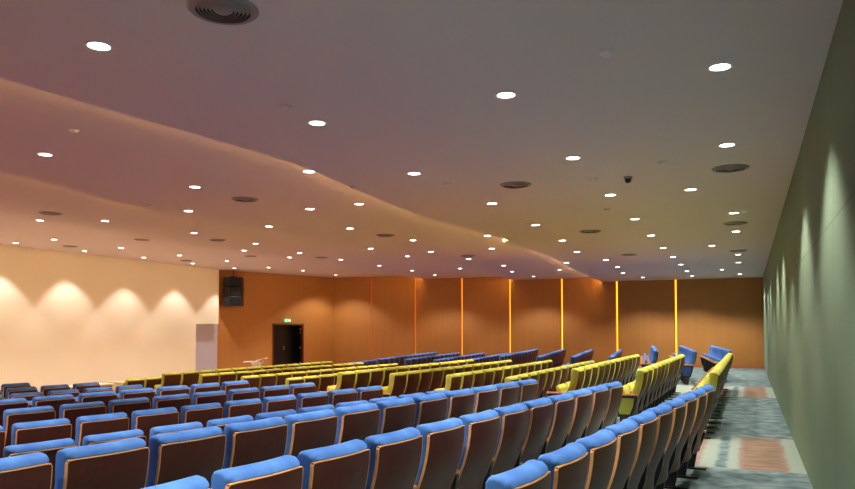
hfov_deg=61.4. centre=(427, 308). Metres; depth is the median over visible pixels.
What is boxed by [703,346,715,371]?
chair
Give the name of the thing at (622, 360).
chair
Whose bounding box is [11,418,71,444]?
chair
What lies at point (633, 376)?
chair
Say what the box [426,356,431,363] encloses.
chair
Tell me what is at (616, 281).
light strip
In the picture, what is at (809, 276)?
wall
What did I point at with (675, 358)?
chair
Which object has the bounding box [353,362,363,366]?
chair
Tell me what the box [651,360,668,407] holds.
chair
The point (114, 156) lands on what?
ceiling
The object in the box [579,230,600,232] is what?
ceiling vent
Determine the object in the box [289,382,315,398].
chair
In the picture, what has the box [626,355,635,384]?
chair
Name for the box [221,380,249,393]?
chair
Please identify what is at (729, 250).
ceiling vent
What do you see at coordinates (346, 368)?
chair
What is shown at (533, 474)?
chair
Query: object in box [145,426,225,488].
chair
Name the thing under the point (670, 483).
chair
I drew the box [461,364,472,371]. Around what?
chair
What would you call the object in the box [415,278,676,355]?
light strips
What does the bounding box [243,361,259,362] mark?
shelf
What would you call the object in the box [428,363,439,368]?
chair
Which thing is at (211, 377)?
chair
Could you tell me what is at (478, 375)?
chair
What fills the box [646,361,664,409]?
chair
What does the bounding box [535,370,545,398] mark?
chair
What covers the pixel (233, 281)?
grille
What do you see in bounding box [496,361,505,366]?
chair
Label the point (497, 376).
chair
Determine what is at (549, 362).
chair
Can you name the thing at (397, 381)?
chair
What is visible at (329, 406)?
chair
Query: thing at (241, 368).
chair
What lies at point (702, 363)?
chair
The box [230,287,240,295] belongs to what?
grille
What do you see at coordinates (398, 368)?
chair
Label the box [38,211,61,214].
ceiling vent
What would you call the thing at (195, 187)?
recessed light
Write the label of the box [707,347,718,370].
chair
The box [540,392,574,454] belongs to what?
chair
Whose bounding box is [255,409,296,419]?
chair
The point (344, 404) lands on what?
chair
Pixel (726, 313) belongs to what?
wall panel
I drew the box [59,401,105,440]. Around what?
chair
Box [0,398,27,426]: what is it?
chair
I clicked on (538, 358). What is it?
chair
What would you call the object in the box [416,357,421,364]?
chair
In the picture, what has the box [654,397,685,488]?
chair
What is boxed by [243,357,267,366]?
lectern
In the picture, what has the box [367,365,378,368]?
chair
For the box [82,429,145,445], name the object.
chair
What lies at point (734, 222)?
ceiling vent
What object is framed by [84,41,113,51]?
recessed light
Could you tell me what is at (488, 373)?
chair
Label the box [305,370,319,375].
chair
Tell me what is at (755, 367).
baseboard
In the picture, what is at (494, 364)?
chair
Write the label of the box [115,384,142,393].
chair
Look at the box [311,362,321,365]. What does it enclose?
chair
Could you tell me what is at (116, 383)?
desk
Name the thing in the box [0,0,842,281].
ceiling
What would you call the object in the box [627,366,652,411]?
chair
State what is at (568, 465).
chair
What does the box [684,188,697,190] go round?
recessed light
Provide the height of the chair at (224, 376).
0.957 m
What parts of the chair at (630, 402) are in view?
seat, panel, armrest, backrest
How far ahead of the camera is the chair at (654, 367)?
12.38 m
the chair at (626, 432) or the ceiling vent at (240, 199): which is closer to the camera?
the chair at (626, 432)
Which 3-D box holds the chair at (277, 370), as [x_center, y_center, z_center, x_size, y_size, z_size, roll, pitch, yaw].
[-4.097,2.007,18.432,0.528,0.957,0.555,-1,-2,28]
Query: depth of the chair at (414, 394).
9.22 m
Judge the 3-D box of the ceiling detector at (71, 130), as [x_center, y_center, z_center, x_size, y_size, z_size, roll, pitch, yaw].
[-4.052,-2.035,8.252,0.116,0.030,0.116,-1,-2,24]
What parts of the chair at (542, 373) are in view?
backrest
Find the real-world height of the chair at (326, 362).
0.957 m
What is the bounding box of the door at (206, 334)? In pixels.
[196,324,216,371]
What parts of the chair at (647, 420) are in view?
panel, backrest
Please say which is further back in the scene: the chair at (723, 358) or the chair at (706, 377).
the chair at (723, 358)
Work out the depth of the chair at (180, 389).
10.52 m
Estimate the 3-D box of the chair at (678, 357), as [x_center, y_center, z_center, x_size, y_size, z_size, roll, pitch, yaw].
[5.534,1.574,16.552,0.530,0.977,0.580,-1,-2,25]
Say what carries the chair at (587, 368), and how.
on the floor
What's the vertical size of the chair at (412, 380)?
0.977 m
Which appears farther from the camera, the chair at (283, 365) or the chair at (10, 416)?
the chair at (283, 365)
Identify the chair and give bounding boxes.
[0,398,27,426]
[0,426,5,457]
[0,452,52,488]
[1,382,30,398]
[3,406,55,446]
[3,438,76,488]
[6,386,37,398]
[9,392,43,400]
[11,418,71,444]
[32,394,74,418]
[40,384,69,395]
[47,389,79,396]
[54,437,149,488]
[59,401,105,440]
[73,382,100,392]
[75,412,128,445]
[78,391,116,413]
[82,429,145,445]
[83,387,112,392]
[108,397,150,429]
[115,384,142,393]
[119,388,154,408]
[125,378,144,387]
[131,407,178,446]
[141,475,210,488]
[144,377,161,388]
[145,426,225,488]
[149,421,202,441]
[152,394,190,423]
[154,372,180,389]
[156,385,189,395]
[180,371,198,386]
[180,402,222,427]
[190,382,220,404]
[192,390,226,417]
[198,370,215,383]
[199,373,218,383]
[207,415,253,433]
[211,455,302,488]
[215,368,231,372]
[218,372,235,385]
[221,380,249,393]
[222,417,287,468]
[224,398,262,420]
[227,387,259,400]
[231,367,246,371]
[235,371,251,380]
[241,375,259,387]
[246,366,260,370]
[251,369,266,374]
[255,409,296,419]
[258,373,275,389]
[259,385,288,402]
[261,365,274,369]
[262,395,296,412]
[266,368,281,373]
[274,364,286,368]
[275,372,291,385]
[281,367,294,372]
[284,409,337,457]
[285,377,303,387]
[287,364,299,367]
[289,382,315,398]
[290,371,305,377]
[294,366,307,371]
[296,391,328,413]
[297,439,369,488]
[298,404,334,413]
[299,363,310,366]
[303,375,319,391]
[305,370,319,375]
[307,365,320,369]
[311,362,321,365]
[317,374,333,391]
[319,369,332,374]
[319,371,355,393]
[320,365,331,368]
[321,361,332,364]
[328,388,357,406]
[332,364,342,368]
[332,368,344,373]
[333,373,336,384]
[334,403,379,444]
[335,400,368,407]
[343,363,353,367]
[345,367,356,371]
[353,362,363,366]
[353,369,369,389]
[356,366,367,369]
[356,386,382,401]
[364,427,422,488]
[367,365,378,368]
[368,368,382,386]
[369,396,398,403]
[376,358,383,364]
[376,397,415,434]
[378,364,388,367]
[381,367,395,386]
[382,372,406,396]
[384,357,389,363]
[388,357,394,363]
[388,363,397,366]
[395,356,399,365]
[395,366,407,372]
[398,393,424,398]
[399,356,404,365]
[403,370,419,394]
[404,358,411,365]
[407,365,418,370]
[411,358,416,364]
[412,392,447,427]
[413,417,464,488]
[415,369,431,393]
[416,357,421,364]
[418,364,429,369]
[422,356,426,363]
[425,389,448,394]
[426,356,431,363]
[427,368,442,391]
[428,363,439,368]
[434,373,461,390]
[438,362,448,367]
[439,366,453,387]
[444,388,474,419]
[448,361,457,366]
[450,409,499,488]
[452,365,463,373]
[457,360,466,365]
[460,371,472,389]
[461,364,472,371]
[465,359,473,364]
[470,385,498,413]
[471,363,481,370]
[471,370,483,387]
[480,362,489,368]
[482,368,493,385]
[482,403,528,488]
[485,459,550,488]
[488,361,497,368]
[491,367,502,384]
[495,381,519,407]
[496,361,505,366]
[499,355,505,360]
[501,366,510,382]
[504,360,512,365]
[504,375,518,382]
[510,365,518,375]
[513,353,517,364]
[514,397,552,467]
[515,352,520,364]
[516,373,528,380]
[516,379,538,402]
[518,352,522,363]
[518,364,526,373]
[523,351,527,363]
[525,363,533,372]
[526,372,537,379]
[532,362,540,371]
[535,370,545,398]
[536,356,541,361]
[537,442,588,488]
[539,361,546,369]
[539,368,553,397]
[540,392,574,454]
[545,360,552,368]
[547,367,560,396]
[547,367,584,395]
[558,366,567,384]
[562,388,592,446]
[563,356,575,365]
[564,364,573,383]
[565,365,591,389]
[575,429,616,488]
[581,384,608,437]
[588,364,597,386]
[594,362,604,385]
[598,381,622,430]
[600,361,609,384]
[605,360,614,383]
[605,419,638,488]
[610,359,619,382]
[616,358,624,381]
[617,368,647,421]
[619,357,628,382]
[622,356,632,385]
[623,410,657,488]
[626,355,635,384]
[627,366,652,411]
[630,354,639,381]
[632,364,657,414]
[638,403,672,488]
[640,350,658,366]
[642,363,661,411]
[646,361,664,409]
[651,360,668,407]
[654,359,671,406]
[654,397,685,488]
[655,392,696,488]
[658,358,674,404]
[662,357,677,401]
[664,388,706,488]
[665,356,680,399]
[668,355,682,397]
[671,354,684,394]
[677,384,714,478]
[681,350,693,382]
[681,351,696,384]
[688,366,723,427]
[691,365,724,423]
[692,370,720,438]
[694,363,725,418]
[695,368,721,432]
[696,362,726,415]
[698,360,727,411]
[699,346,710,371]
[700,359,727,408]
[702,346,712,371]
[702,358,728,405]
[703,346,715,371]
[704,347,715,370]
[704,357,729,402]
[706,356,730,399]
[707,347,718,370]
[707,347,719,368]
[708,354,731,395]
[709,348,722,367]
[710,348,723,366]
[711,353,732,391]
[712,349,726,366]
[714,349,731,364]
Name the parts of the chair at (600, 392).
panel, backrest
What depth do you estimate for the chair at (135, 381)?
17.46 m
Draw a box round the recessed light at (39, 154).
[36,153,53,156]
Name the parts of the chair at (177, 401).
backrest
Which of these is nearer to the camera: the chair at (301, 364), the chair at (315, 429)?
the chair at (315, 429)
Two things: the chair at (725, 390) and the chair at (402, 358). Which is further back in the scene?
the chair at (402, 358)
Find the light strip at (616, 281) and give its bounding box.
[616,281,617,350]
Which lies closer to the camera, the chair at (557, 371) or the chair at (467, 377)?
the chair at (467, 377)
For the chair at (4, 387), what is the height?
0.977 m
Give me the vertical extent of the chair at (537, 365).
0.977 m
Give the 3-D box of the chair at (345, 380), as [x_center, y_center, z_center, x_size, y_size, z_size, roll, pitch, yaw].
[-1.781,1.726,14.268,0.530,0.977,0.580,-1,-2,26]
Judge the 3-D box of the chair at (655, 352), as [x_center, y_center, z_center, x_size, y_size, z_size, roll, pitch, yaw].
[6.555,1.696,21.269,0.528,0.957,0.555,0,-2,16]
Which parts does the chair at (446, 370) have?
backrest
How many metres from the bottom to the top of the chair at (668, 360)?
0.977 m
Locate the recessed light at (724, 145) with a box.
[717,143,736,147]
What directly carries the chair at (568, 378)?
on the floor
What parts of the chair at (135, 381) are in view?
backrest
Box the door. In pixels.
[272,323,303,365]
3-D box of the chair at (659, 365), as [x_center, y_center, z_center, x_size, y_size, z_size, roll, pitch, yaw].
[3.994,1.479,13.142,0.530,0.977,0.580,-1,-2,24]
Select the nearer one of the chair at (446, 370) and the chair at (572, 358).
the chair at (446, 370)
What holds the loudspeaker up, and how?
hanging from the ceiling at (28, 232)
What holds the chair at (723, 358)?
on the floor
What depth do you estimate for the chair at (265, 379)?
16.12 m
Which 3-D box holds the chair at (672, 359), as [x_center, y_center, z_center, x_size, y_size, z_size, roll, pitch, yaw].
[5.020,1.542,15.414,0.530,0.977,0.580,-1,-2,24]
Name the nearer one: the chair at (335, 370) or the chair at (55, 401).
the chair at (55, 401)
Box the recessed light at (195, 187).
[188,186,201,188]
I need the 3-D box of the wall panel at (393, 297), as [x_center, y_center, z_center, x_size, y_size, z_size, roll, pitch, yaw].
[-1.717,0.708,36.100,2.324,5.000,0.050,-1,-2,21]
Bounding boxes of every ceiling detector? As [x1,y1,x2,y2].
[68,129,79,132]
[279,104,291,109]
[599,49,614,56]
[658,161,667,164]
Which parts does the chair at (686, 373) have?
leg, panel, backrest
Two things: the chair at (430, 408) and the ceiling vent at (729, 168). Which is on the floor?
the chair at (430, 408)
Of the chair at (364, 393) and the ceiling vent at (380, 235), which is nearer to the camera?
the chair at (364, 393)
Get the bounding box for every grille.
[230,278,240,285]
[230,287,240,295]
[230,297,240,304]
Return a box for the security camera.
[624,176,631,182]
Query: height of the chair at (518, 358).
0.957 m
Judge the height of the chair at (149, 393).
0.977 m
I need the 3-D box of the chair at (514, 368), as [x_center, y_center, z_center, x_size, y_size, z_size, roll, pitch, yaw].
[1.829,1.796,16.773,0.530,0.977,0.580,-1,-2,25]
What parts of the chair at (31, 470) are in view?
backrest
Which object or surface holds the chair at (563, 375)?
on the floor
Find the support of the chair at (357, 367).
on the floor
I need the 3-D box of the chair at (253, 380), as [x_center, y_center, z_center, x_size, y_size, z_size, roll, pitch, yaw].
[-4.043,1.932,15.764,0.528,0.957,0.555,-1,-2,27]
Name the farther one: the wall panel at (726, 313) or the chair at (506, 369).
the wall panel at (726, 313)
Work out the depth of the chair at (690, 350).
21.06 m
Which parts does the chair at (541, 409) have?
panel, backrest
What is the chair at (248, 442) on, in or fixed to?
on the floor
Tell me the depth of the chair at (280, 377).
16.58 m
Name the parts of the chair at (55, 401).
backrest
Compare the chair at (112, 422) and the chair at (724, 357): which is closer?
the chair at (112, 422)
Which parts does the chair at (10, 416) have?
backrest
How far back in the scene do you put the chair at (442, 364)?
18.20 m
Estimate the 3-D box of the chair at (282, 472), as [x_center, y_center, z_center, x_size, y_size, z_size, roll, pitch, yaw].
[-0.965,1.208,3.425,0.530,0.977,0.580,-1,-2,30]
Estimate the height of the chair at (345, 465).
0.977 m
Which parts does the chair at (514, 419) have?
panel, backrest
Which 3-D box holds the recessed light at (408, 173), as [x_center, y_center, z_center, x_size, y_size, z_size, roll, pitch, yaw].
[-0.182,-1.836,9.727,0.204,0.027,0.204,-1,-2,24]
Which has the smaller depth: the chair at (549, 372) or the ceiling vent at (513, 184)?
the ceiling vent at (513, 184)
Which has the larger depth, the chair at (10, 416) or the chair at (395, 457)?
the chair at (10, 416)
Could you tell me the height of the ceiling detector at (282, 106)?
0.030 m
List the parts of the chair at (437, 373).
backrest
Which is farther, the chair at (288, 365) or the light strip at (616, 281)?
the light strip at (616, 281)
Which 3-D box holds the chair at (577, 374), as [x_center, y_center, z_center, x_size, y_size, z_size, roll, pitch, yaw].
[2.264,1.439,11.721,0.530,0.977,0.580,-1,-2,24]
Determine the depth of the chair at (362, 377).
14.64 m
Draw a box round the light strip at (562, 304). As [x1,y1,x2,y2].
[562,304,562,365]
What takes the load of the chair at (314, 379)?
on the floor
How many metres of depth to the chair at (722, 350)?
23.02 m
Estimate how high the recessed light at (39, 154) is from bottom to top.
0.027 m
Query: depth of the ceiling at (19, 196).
18.36 m
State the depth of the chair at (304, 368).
19.27 m
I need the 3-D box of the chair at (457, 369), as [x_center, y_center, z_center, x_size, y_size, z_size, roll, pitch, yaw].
[0.499,1.787,16.463,0.530,0.977,0.580,-1,-2,26]
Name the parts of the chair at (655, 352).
backrest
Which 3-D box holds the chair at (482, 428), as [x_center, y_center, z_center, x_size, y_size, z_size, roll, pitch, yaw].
[0.215,1.264,5.440,0.530,0.977,0.580,-1,-2,30]
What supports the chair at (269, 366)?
on the floor
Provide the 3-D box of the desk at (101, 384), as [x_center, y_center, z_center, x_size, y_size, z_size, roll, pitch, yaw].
[-8.598,2.297,18.133,0.560,0.780,1.250,-1,-2,24]
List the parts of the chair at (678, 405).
panel, backrest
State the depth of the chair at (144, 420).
7.46 m
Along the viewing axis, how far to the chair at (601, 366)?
13.16 m
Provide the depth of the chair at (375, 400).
8.71 m
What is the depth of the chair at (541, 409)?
6.29 m
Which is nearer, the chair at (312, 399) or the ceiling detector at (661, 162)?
the ceiling detector at (661, 162)
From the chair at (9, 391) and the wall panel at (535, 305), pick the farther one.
the wall panel at (535, 305)
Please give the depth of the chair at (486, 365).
17.82 m
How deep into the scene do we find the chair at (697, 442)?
7.80 m
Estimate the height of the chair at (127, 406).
0.977 m
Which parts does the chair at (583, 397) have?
panel, backrest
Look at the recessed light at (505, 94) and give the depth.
6.46 m
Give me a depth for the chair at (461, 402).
7.27 m
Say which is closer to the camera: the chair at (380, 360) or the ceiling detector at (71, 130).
the ceiling detector at (71, 130)
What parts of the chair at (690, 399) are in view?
leg, panel, backrest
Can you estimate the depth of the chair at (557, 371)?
15.57 m
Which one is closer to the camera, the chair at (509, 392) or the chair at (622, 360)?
the chair at (509, 392)
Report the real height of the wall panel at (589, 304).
5.000 m
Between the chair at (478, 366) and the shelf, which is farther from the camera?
the shelf
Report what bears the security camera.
attached to the ceiling at (399, 87)
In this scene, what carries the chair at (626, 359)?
on the floor
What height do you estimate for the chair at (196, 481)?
0.977 m
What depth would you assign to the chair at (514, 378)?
12.64 m
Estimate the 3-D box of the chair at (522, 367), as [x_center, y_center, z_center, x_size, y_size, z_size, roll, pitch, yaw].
[2.084,1.811,17.314,0.530,0.977,0.580,-1,-2,25]
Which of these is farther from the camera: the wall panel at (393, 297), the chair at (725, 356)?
the wall panel at (393, 297)
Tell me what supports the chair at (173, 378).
on the floor
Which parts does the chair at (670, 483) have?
leg, foot plate, panel, backrest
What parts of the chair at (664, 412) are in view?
panel, backrest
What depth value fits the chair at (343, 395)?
9.89 m
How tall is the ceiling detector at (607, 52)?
0.030 m
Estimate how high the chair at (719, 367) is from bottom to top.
0.977 m
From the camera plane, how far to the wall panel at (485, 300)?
34.10 m
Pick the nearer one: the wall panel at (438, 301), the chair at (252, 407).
the chair at (252, 407)
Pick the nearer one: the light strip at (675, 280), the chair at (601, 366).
the chair at (601, 366)
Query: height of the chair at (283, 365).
0.957 m
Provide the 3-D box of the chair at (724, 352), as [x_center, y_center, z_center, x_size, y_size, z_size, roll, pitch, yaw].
[9.121,1.728,22.414,0.528,0.957,0.555,0,-2,17]
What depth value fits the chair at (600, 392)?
7.79 m
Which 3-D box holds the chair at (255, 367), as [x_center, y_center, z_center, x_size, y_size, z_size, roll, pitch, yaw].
[-4.862,2.035,19.438,0.528,0.957,0.555,-1,-2,26]
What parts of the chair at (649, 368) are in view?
seat, panel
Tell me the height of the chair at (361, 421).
0.977 m
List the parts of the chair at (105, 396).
backrest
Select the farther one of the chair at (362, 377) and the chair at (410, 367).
the chair at (410, 367)
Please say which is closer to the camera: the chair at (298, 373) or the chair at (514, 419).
the chair at (514, 419)
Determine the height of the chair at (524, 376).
0.977 m
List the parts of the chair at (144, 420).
backrest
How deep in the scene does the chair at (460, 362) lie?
19.23 m
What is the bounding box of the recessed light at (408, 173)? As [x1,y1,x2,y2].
[406,172,421,175]
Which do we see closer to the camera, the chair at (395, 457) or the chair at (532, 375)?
the chair at (395, 457)
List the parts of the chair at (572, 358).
backrest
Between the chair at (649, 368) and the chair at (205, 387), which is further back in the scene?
the chair at (649, 368)
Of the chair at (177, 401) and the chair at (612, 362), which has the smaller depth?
the chair at (177, 401)
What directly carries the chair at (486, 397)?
on the floor
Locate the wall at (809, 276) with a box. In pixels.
[763,0,854,488]
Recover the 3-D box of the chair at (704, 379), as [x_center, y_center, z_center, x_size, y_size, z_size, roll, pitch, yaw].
[5.125,1.477,13.059,0.530,0.977,0.581,-1,-2,24]
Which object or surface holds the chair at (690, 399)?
on the floor
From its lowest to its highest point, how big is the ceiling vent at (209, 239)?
0.026 m
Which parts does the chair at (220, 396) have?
backrest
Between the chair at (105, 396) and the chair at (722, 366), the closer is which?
the chair at (105, 396)
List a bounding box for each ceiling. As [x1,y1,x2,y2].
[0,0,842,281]
[0,78,590,279]
[0,172,498,278]
[0,213,401,277]
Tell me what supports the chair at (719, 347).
on the floor
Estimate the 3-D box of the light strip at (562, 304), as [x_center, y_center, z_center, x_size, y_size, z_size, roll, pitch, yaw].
[6.126,0.538,32.707,0.052,4.650,0.030,-1,-2,24]
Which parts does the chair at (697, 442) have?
leg, foot plate, leg, panel, foot plate, panel, backrest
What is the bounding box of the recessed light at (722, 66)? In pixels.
[706,62,733,71]
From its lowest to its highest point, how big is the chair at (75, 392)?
0.977 m
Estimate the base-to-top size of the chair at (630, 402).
0.977 m
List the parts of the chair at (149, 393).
backrest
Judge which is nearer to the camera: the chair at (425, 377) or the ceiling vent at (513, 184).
the ceiling vent at (513, 184)
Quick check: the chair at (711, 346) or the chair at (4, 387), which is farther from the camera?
the chair at (711, 346)
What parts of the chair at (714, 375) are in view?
backrest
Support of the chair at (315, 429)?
on the floor
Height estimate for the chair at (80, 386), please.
0.977 m
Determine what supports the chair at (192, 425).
on the floor
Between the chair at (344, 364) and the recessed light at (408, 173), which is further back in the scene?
the chair at (344, 364)
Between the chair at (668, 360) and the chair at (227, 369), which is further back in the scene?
the chair at (227, 369)
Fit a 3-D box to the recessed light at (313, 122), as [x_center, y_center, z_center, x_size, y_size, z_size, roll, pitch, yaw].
[-1.127,-1.902,7.343,0.204,0.027,0.204,-1,-2,24]
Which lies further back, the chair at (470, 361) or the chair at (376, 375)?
the chair at (470, 361)
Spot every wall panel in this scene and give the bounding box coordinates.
[334,277,371,363]
[372,276,414,359]
[416,278,460,355]
[462,277,508,355]
[510,279,560,355]
[562,278,615,364]
[617,280,674,365]
[677,277,763,365]
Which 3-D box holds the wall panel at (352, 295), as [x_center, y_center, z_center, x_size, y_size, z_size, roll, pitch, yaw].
[-4.022,0.737,37.125,2.494,5.000,0.050,-1,-2,21]
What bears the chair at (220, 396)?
on the floor
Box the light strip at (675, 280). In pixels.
[675,280,676,354]
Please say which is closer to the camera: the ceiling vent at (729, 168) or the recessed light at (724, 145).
the recessed light at (724, 145)
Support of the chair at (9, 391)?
on the floor
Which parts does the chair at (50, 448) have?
backrest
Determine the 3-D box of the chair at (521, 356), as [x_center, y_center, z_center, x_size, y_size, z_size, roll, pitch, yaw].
[3.230,2.056,26.445,0.528,0.957,0.555,0,-2,17]
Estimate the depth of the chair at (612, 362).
14.25 m
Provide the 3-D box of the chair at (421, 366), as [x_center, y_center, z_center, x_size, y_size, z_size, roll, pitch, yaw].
[-0.285,1.811,17.332,0.530,0.977,0.580,-1,-2,26]
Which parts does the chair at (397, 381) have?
seat, backrest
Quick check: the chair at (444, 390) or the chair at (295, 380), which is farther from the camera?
the chair at (295, 380)
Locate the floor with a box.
[616,366,812,488]
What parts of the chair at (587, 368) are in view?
backrest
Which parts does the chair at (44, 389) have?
backrest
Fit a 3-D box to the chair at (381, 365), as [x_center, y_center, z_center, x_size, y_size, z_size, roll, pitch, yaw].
[-1.457,2.071,20.743,0.528,0.957,0.555,-1,-2,28]
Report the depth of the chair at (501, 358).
22.76 m
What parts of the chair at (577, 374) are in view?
armrest, seat, backrest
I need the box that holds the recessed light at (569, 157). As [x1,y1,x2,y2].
[565,156,580,159]
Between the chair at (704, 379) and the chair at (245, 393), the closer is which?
the chair at (245, 393)
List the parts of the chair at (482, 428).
panel, backrest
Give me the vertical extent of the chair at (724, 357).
0.977 m
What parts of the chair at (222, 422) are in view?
backrest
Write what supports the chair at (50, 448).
on the floor
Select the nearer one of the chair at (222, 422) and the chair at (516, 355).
the chair at (222, 422)
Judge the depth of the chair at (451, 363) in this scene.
18.71 m
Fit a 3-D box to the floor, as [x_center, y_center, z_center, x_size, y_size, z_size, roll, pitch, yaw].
[4.531,2.568,14.938,5.080,1.100,33.500,-1,-2,24]
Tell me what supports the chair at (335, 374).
on the floor
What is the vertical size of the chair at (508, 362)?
0.977 m
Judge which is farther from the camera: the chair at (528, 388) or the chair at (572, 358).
the chair at (572, 358)
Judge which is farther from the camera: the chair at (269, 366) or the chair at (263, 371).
the chair at (269, 366)
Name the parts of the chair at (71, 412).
backrest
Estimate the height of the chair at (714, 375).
0.977 m
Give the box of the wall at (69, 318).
[0,245,218,389]
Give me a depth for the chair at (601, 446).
4.16 m
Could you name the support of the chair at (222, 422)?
on the floor
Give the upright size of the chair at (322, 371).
0.957 m
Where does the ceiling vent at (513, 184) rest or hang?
in the ceiling at (399, 87)
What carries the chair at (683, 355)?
on the floor
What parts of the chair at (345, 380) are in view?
seat, backrest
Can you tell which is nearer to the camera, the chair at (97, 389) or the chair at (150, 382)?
the chair at (97, 389)
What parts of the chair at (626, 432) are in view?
backrest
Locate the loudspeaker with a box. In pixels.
[223,270,243,305]
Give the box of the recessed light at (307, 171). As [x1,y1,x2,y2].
[302,170,315,172]
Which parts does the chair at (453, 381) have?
backrest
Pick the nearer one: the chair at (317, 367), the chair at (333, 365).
the chair at (317, 367)
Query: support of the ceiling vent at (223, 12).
in the ceiling at (399, 87)
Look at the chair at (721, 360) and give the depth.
14.04 m
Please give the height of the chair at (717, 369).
0.977 m
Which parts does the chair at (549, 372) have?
backrest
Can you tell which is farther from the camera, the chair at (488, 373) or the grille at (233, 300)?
the grille at (233, 300)
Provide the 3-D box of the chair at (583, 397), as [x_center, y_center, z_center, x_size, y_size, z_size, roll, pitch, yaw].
[1.394,1.320,7.455,0.530,0.977,0.580,-1,-2,30]
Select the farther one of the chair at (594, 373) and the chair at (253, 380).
the chair at (253, 380)
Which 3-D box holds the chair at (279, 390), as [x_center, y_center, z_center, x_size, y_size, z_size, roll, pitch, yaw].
[-2.434,1.626,10.706,0.530,0.977,0.580,-1,-2,34]
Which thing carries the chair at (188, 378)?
on the floor
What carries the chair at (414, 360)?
on the floor
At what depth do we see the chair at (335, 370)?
18.58 m
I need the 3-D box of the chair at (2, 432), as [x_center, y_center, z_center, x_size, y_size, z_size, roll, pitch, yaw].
[-4.040,1.499,6.168,0.530,0.977,0.580,-1,-2,35]
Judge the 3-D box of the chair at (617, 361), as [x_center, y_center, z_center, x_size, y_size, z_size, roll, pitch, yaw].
[3.723,1.530,14.976,0.530,0.977,0.580,-1,-2,24]
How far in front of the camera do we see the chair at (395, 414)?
6.29 m
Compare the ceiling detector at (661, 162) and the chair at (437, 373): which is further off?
the chair at (437, 373)
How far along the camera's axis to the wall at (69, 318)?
25.99 m
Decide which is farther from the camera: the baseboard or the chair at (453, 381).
the baseboard
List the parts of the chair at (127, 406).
backrest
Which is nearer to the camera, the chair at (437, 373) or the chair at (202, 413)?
the chair at (202, 413)
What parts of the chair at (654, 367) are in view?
panel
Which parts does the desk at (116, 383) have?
panel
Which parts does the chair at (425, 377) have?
backrest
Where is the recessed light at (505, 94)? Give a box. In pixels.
[495,91,516,98]
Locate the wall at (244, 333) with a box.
[217,270,333,368]
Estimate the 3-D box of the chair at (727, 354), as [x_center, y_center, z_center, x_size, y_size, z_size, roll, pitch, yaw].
[7.156,1.603,17.596,0.530,0.977,0.580,-1,-2,24]
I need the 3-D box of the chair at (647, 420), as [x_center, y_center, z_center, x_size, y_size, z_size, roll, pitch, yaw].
[1.418,1.262,5.380,0.530,0.977,0.580,-1,-2,30]
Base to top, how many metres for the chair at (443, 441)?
0.977 m
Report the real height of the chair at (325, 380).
0.957 m
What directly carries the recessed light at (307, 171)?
in the ceiling at (114, 156)
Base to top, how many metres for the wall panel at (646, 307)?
5.000 m
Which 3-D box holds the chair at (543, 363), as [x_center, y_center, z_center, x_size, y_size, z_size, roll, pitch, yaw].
[2.844,1.856,18.938,0.530,0.977,0.580,-1,-2,25]
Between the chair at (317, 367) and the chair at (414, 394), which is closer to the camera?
the chair at (414, 394)
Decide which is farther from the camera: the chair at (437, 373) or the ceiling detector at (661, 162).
the chair at (437, 373)
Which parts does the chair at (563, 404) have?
panel, backrest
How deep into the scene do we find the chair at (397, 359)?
26.54 m
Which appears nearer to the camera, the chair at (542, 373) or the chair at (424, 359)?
the chair at (542, 373)
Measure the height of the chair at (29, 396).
0.977 m
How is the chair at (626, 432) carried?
on the floor
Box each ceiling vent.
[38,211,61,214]
[186,0,258,24]
[209,239,225,240]
[231,197,257,201]
[376,234,394,236]
[500,181,530,187]
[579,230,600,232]
[712,164,749,172]
[723,221,747,224]
[729,250,746,251]
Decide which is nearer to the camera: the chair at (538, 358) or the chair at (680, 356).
the chair at (680, 356)
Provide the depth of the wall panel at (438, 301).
35.08 m
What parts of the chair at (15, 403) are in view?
backrest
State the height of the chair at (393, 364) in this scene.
0.957 m
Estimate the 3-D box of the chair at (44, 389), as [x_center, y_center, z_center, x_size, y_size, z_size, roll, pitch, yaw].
[-6.921,1.868,13.107,0.530,0.977,0.580,-1,-2,32]
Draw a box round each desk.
[69,383,113,389]
[109,380,124,390]
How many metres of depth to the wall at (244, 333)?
34.53 m
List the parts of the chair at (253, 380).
backrest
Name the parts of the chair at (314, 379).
backrest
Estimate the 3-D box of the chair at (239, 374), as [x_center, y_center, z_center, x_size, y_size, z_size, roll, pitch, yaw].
[-4.622,1.979,17.442,0.528,0.957,0.555,-1,-2,28]
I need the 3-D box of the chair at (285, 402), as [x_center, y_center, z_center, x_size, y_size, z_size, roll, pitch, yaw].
[-2.022,1.581,9.091,0.530,0.977,0.580,-1,-2,35]
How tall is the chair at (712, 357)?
0.957 m
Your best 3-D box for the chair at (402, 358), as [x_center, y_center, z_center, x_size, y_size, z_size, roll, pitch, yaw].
[-1.163,2.252,27.195,0.528,0.957,0.555,0,-2,15]
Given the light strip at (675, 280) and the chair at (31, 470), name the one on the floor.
the chair at (31, 470)
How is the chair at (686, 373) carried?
on the floor
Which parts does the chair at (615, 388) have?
backrest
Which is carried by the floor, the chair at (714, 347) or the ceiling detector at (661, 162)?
the chair at (714, 347)
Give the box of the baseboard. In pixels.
[694,365,763,368]
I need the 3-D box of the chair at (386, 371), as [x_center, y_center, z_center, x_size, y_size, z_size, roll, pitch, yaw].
[-1.032,1.768,15.799,0.530,0.977,0.580,-1,-2,26]
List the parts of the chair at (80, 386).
backrest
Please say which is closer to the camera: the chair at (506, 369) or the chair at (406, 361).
the chair at (506, 369)
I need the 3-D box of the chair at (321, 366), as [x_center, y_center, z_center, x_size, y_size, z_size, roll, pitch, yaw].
[-3.053,2.062,20.409,0.528,0.957,0.555,-1,-2,28]
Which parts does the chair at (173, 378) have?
backrest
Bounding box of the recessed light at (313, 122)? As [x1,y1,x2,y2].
[307,120,326,125]

